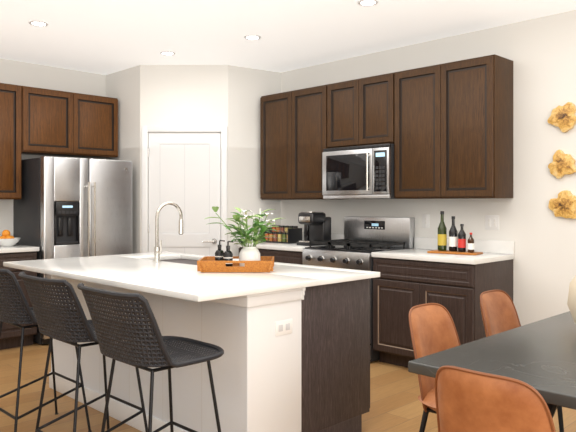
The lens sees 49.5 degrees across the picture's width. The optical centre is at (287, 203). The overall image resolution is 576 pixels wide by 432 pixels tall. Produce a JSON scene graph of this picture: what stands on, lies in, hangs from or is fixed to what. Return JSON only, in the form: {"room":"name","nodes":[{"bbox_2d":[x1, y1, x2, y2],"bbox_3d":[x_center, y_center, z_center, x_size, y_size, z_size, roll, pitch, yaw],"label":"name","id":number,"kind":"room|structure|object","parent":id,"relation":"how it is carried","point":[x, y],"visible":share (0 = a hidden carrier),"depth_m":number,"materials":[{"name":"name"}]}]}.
{"room":"kitchen","nodes":[
{"label":"kitchen","id":0,"kind":"room"},
{"bbox_2d":[0,58,105,233],"bbox_3d":[-3.999,-0.060,5.024,8.050,2.740,0.100,0,0,-45],"label":"wall","id":1,"kind":"structure","parent":0,"point":[14,72],"depth_m":6.42,"materials":[{"name":"white paint"}]},
{"bbox_2d":[0,83,20,198],"bbox_3d":[-3.078,-0.588,5.637,1.218,1.085,0.331,0,0,-45],"label":"upper cabinet","id":2,"kind":"object","parent":1,"relation":"attached to","point":[10,141],"visible":1,"depth_m":5.88,"materials":[{"name":"brown wood"}]},
{"bbox_2d":[21,86,117,158],"bbox_3d":[-2.285,-0.815,6.430,1.018,0.630,0.331,0,0,-45],"label":"upper cabinet","id":3,"kind":"object","parent":1,"relation":"attached to","point":[61,123],"visible":0.9,"depth_m":6.28,"materials":[{"name":"brown wood"}]},
{"bbox_2d":[106,65,280,255],"bbox_3d":[-1.047,-0.060,6.866,1.307,2.740,1.470,0,0,-45],"label":"wall","id":4,"kind":"structure","parent":0,"point":[229,96],"depth_m":6.46,"materials":[{"name":"white paint"}]},
{"bbox_2d":[148,133,220,255],"bbox_3d":[-1.065,0.283,6.432,0.545,2.030,0.537,0,0,-45],"label":"pantry door","id":5,"kind":"structure","parent":4,"relation":"in","point":[185,172],"depth_m":6.43,"materials":[{"name":"white paint"}]},
{"bbox_2d":[142,126,226,252],"bbox_3d":[-1.063,0.254,6.416,0.876,2.112,0.022,0,0,0],"label":"door frame","id":6,"kind":"structure","parent":4,"relation":"attached to","point":[147,129],"depth_m":6.41,"materials":[{"name":"white paint"}]},
{"bbox_2d":[0,342,575,431],"bbox_3d":[-0.700,1.350,1.796,8.150,0.080,9.330,0,0,-45],"label":"floor","id":7,"kind":"structure","parent":0,"point":[396,405],"depth_m":4.08,"materials":[{"name":"brown wood"}]},
{"bbox_2d":[0,250,38,349],"bbox_3d":[-2.690,0.872,5.814,0.462,0.875,0.631,0,0,-45],"label":"base cabinet","id":8,"kind":"object","parent":7,"relation":"on","point":[10,337],"depth_m":5.65,"materials":[{"name":"brown wood"}]},
{"bbox_2d":[0,244,38,253],"bbox_3d":[-3.176,0.414,5.318,1.870,0.039,0.645,0,0,-45],"label":"countertop","id":9,"kind":"structure","parent":8,"relation":"on","point":[14,249],"depth_m":5.65,"materials":[{"name":"white stone"}]},
{"bbox_2d":[0,230,19,246],"bbox_3d":[-2.623,0.318,5.834,0.240,0.153,0.240,0,0,-45],"label":"fruit bowl","id":10,"kind":"object","parent":9,"relation":"on","point":[7,239],"visible":1,"depth_m":5.78,"materials":[{"name":"white ceramic"}]},
{"bbox_2d":[0,269,91,431],"bbox_3d":[-1.472,0.825,3.562,0.536,0.972,0.512,0,0,-45],"label":"bar stool","id":11,"kind":"object","parent":7,"relation":"on","point":[10,314],"visible":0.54,"depth_m":3.33,"materials":[{"name":"wicker"}]},
{"bbox_2d":[13,156,131,344],"bbox_3d":[-2.132,0.429,6.265,0.920,1.738,0.777,0,0,-45],"label":"fridge","id":12,"kind":"object","parent":7,"relation":"on","point":[67,207],"visible":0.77,"depth_m":5.97,"materials":[{"name":"grey metal"}]},
{"bbox_2d":[19,272,147,431],"bbox_3d":[-1.020,0.825,3.124,0.536,0.972,0.512,0,0,-45],"label":"bar stool","id":13,"kind":"object","parent":7,"relation":"on","point":[66,329],"visible":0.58,"depth_m":2.93,"materials":[{"name":"wicker"}]},
{"bbox_2d":[77,283,223,431],"bbox_3d":[-0.582,0.825,2.686,0.536,0.972,0.512,0,0,-45],"label":"bar stool","id":14,"kind":"object","parent":7,"relation":"on","point":[141,350],"visible":1,"depth_m":2.50,"materials":[{"name":"wicker"}]},
{"bbox_2d":[49,256,369,431],"bbox_3d":[-0.607,0.868,4.044,0.980,0.886,2.162,0,0,-45],"label":"kitchen island","id":15,"kind":"object","parent":7,"relation":"on","point":[292,341],"depth_m":3.30,"materials":[{"name":"white paint"}]},
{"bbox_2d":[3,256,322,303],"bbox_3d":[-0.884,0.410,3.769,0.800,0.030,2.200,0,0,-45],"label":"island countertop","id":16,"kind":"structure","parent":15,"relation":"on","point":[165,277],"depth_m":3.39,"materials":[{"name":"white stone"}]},
{"bbox_2d":[153,202,182,261],"bbox_3d":[-0.815,0.188,4.320,0.242,0.411,0.094,0,0,-45],"label":"faucet","id":17,"kind":"object","parent":16,"relation":"on","point":[157,250],"visible":1,"depth_m":4.26,"materials":[{"name":"silver metal"}]},
{"bbox_2d":[197,256,273,271],"bbox_3d":[-0.304,0.360,3.741,0.436,0.068,0.316,0,0,0],"label":"wood tray","id":18,"kind":"object","parent":16,"relation":"on","point":[211,264],"visible":0.96,"depth_m":3.60,"materials":[{"name":"brown wood"}]},
{"bbox_2d":[215,240,224,260],"bbox_3d":[-0.414,0.299,3.781,0.057,0.164,0.057,0,0,-45],"label":"soap bottle","id":19,"kind":"object","parent":18,"relation":"on","point":[219,252],"visible":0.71,"depth_m":3.76,"materials":[{"name":"black glass"}]},
{"bbox_2d":[223,241,233,265],"bbox_3d":[-0.354,0.299,3.691,0.057,0.164,0.057,0,0,-45],"label":"soap bottle","id":20,"kind":"object","parent":18,"relation":"on","point":[227,255],"visible":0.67,"depth_m":3.67,"materials":[{"name":"black glass"}]},
{"bbox_2d":[205,206,285,265],"bbox_3d":[-0.235,0.198,3.710,0.443,0.367,0.385,0,0,-45],"label":"potted plant","id":21,"kind":"object","parent":18,"relation":"on","point":[249,253],"visible":0.96,"depth_m":3.70,"materials":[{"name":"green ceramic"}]},
{"bbox_2d":[237,232,343,264],"bbox_3d":[0.039,0.802,6.220,0.645,1.015,0.929,0,0,-45],"label":"base cabinet","id":22,"kind":"object","parent":7,"relation":"on","point":[291,253],"visible":0.12,"depth_m":5.92,"materials":[{"name":"brown wood"}]},
{"bbox_2d":[261,225,301,243],"bbox_3d":[-0.071,0.309,6.435,0.200,0.170,0.412,0,0,-45],"label":"spice rack","id":23,"kind":"object","parent":22,"relation":"on","point":[287,234],"visible":0.88,"depth_m":6.36,"materials":[{"name":"black plastic"}]},
{"bbox_2d":[297,212,330,245],"bbox_3d":[0.232,0.234,6.026,0.290,0.320,0.255,0,0,-45],"label":"coffee maker","id":24,"kind":"object","parent":22,"relation":"on","point":[317,226],"visible":0.81,"depth_m":5.97,"materials":[{"name":"black plastic"}]},
{"bbox_2d":[303,216,414,361],"bbox_3d":[0.610,0.709,5.592,0.723,1.178,0.757,0,0,-45],"label":"range","id":25,"kind":"object","parent":7,"relation":"on","point":[360,242],"visible":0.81,"depth_m":5.55,"materials":[{"name":"grey metal"}]},
{"bbox_2d":[409,303,460,431],"bbox_3d":[0.808,0.893,2.784,0.435,0.837,0.511,0,0,-45],"label":"dining chair","id":26,"kind":"object","parent":7,"relation":"on","point":[432,328],"visible":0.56,"depth_m":2.89,"materials":[{"name":"leather"}]},
{"bbox_2d":[371,237,514,367],"bbox_3d":[1.235,0.802,5.024,0.645,1.015,0.920,0,0,-45],"label":"base cabinet","id":27,"kind":"object","parent":7,"relation":"on","point":[454,285],"visible":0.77,"depth_m":4.86,"materials":[{"name":"brown wood"}]},
{"bbox_2d":[427,250,482,254],"bbox_3d":[1.329,0.386,4.978,0.400,0.016,0.170,0,0,36],"label":"board","id":28,"kind":"object","parent":27,"relation":"on","point":[454,252],"visible":0.96,"depth_m":4.91,"materials":[{"name":"brown wood"}]},
{"bbox_2d":[438,211,446,250],"bbox_3d":[1.248,0.217,5.059,0.073,0.319,0.073,0,0,-45],"label":"oil bottle","id":29,"kind":"object","parent":28,"relation":"on","point":[442,237],"visible":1,"depth_m":5.03,"materials":[{"name":"green glass"}]},
{"bbox_2d":[449,216,457,250],"bbox_3d":[1.322,0.237,4.999,0.069,0.279,0.069,0,0,-45],"label":"oil bottle","id":30,"kind":"object","parent":28,"relation":"on","point":[453,238],"visible":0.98,"depth_m":4.97,"materials":[{"name":"black glass"}]},
{"bbox_2d":[458,224,465,251],"bbox_3d":[1.372,0.267,4.928,0.063,0.219,0.063,0,0,-45],"label":"oil bottle","id":31,"kind":"object","parent":28,"relation":"on","point":[461,240],"visible":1,"depth_m":4.90,"materials":[{"name":"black glass"}]},
{"bbox_2d":[468,233,473,252],"bbox_3d":[1.425,0.299,4.868,0.051,0.154,0.051,0,0,-45],"label":"oil bottle","id":32,"kind":"object","parent":28,"relation":"on","point":[470,244],"visible":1,"depth_m":4.85,"materials":[{"name":"brown glass"}]},
{"bbox_2d":[408,311,575,418],"bbox_3d":[1.513,0.934,2.602,2.080,0.752,1.000,0,0,-45],"label":"dining table","id":33,"kind":"object","parent":7,"relation":"on","point":[539,356],"visible":0.92,"depth_m":2.26,"materials":[{"name":"black stone"}]},
{"bbox_2d":[567,275,575,323],"bbox_3d":[1.358,0.397,2.673,0.300,0.320,0.300,0,0,-45],"label":"vase","id":34,"kind":"object","parent":33,"relation":"on","point":[571,303],"visible":1,"depth_m":2.67,"materials":[{"name":"beige ceramic"}]},
{"bbox_2d":[435,365,555,431],"bbox_3d":[0.716,0.893,1.946,0.511,0.837,0.435,0,0,-45],"label":"dining chair","id":35,"kind":"object","parent":7,"relation":"on","point":[468,400],"visible":1,"depth_m":1.76,"materials":[{"name":"leather"}]},
{"bbox_2d":[480,290,563,431],"bbox_3d":[1.274,0.893,3.251,0.435,0.837,0.511,0,0,-45],"label":"dining chair","id":36,"kind":"object","parent":7,"relation":"on","point":[499,312],"visible":0.4,"depth_m":3.39,"materials":[{"name":"leather"}]},
{"bbox_2d":[0,0,575,74],"bbox_3d":[-0.700,-1.470,1.796,8.150,0.080,9.330,0,0,-45],"label":"ceiling","id":37,"kind":"structure","parent":0,"point":[104,37],"depth_m":5.09,"materials":[{"name":"white paint"}]},
{"bbox_2d":[28,20,48,26],"bbox_3d":[-1.973,-1.425,4.943,0.150,0.008,0.150,0,0,-45],"label":"recessed light","id":38,"kind":"object","parent":37,"relation":"in","point":[38,23],"visible":0.98,"depth_m":4.94,"materials":[{"name":"white paint"}]},
{"bbox_2d":[160,51,175,54],"bbox_3d":[-1.138,-1.425,5.918,0.150,0.008,0.150,0,0,-45],"label":"recessed light","id":39,"kind":"object","parent":37,"relation":"in","point":[167,53],"visible":0.98,"depth_m":5.91,"materials":[{"name":"white paint"}]},
{"bbox_2d":[244,35,260,39],"bbox_3d":[-0.304,-1.425,5.353,0.150,0.008,0.150,0,0,-45],"label":"recessed light","id":40,"kind":"object","parent":37,"relation":"in","point":[252,37],"visible":0.98,"depth_m":5.36,"materials":[{"name":"white paint"}]},
{"bbox_2d":[357,0,377,5],"bbox_3d":[0.566,-1.425,4.426,0.150,0.008,0.150,0,0,-45],"label":"recessed light","id":41,"kind":"object","parent":37,"relation":"in","point":[367,2],"visible":0.98,"depth_m":4.42,"materials":[{"name":"white paint"}]},
{"bbox_2d":[281,10,575,325],"bbox_3d":[2.146,-0.060,4.642,0.100,2.740,9.330,0,0,-45],"label":"wall","id":42,"kind":"structure","parent":0,"point":[540,52],"depth_m":4.88,"materials":[{"name":"white paint"}]},
{"bbox_2d":[260,54,512,199],"bbox_3d":[0.742,-0.588,5.739,0.331,1.085,2.604,0,0,-45],"label":"upper cabinet","id":43,"kind":"object","parent":42,"relation":"attached to","point":[446,129],"visible":0.96,"depth_m":5.22,"materials":[{"name":"brown wood"}]},
{"bbox_2d":[322,143,394,198],"bbox_3d":[0.712,-0.281,5.694,0.435,0.469,0.757,0,0,-45],"label":"microwave","id":44,"kind":"object","parent":43,"relation":"attached to","point":[360,172],"visible":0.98,"depth_m":5.53,"materials":[{"name":"grey metal"}]},
{"bbox_2d":[422,214,429,227],"bbox_3d":[1.213,0.150,5.498,0.009,0.120,0.075,0,0,-45],"label":"electrical outlet","id":45,"kind":"object","parent":42,"relation":"attached to","point":[425,217],"depth_m":5.49,"materials":[{"name":"white plastic"}]},
{"bbox_2d":[485,215,498,229],"bbox_3d":[1.651,0.150,5.059,0.009,0.120,0.120,0,0,-45],"label":"electrical outlet","id":46,"kind":"object","parent":42,"relation":"attached to","point":[491,222],"depth_m":5.06,"materials":[{"name":"white plastic"}]},
{"bbox_2d":[547,102,575,218],"bbox_3d":[2.043,-0.321,4.649,0.035,0.862,0.218,0,0,-45],"label":"wall sculpture","id":47,"kind":"object","parent":42,"relation":"attached to","point":[562,164],"visible":0.98,"depth_m":4.63,"materials":[{"name":"gold wood"}]}
]}

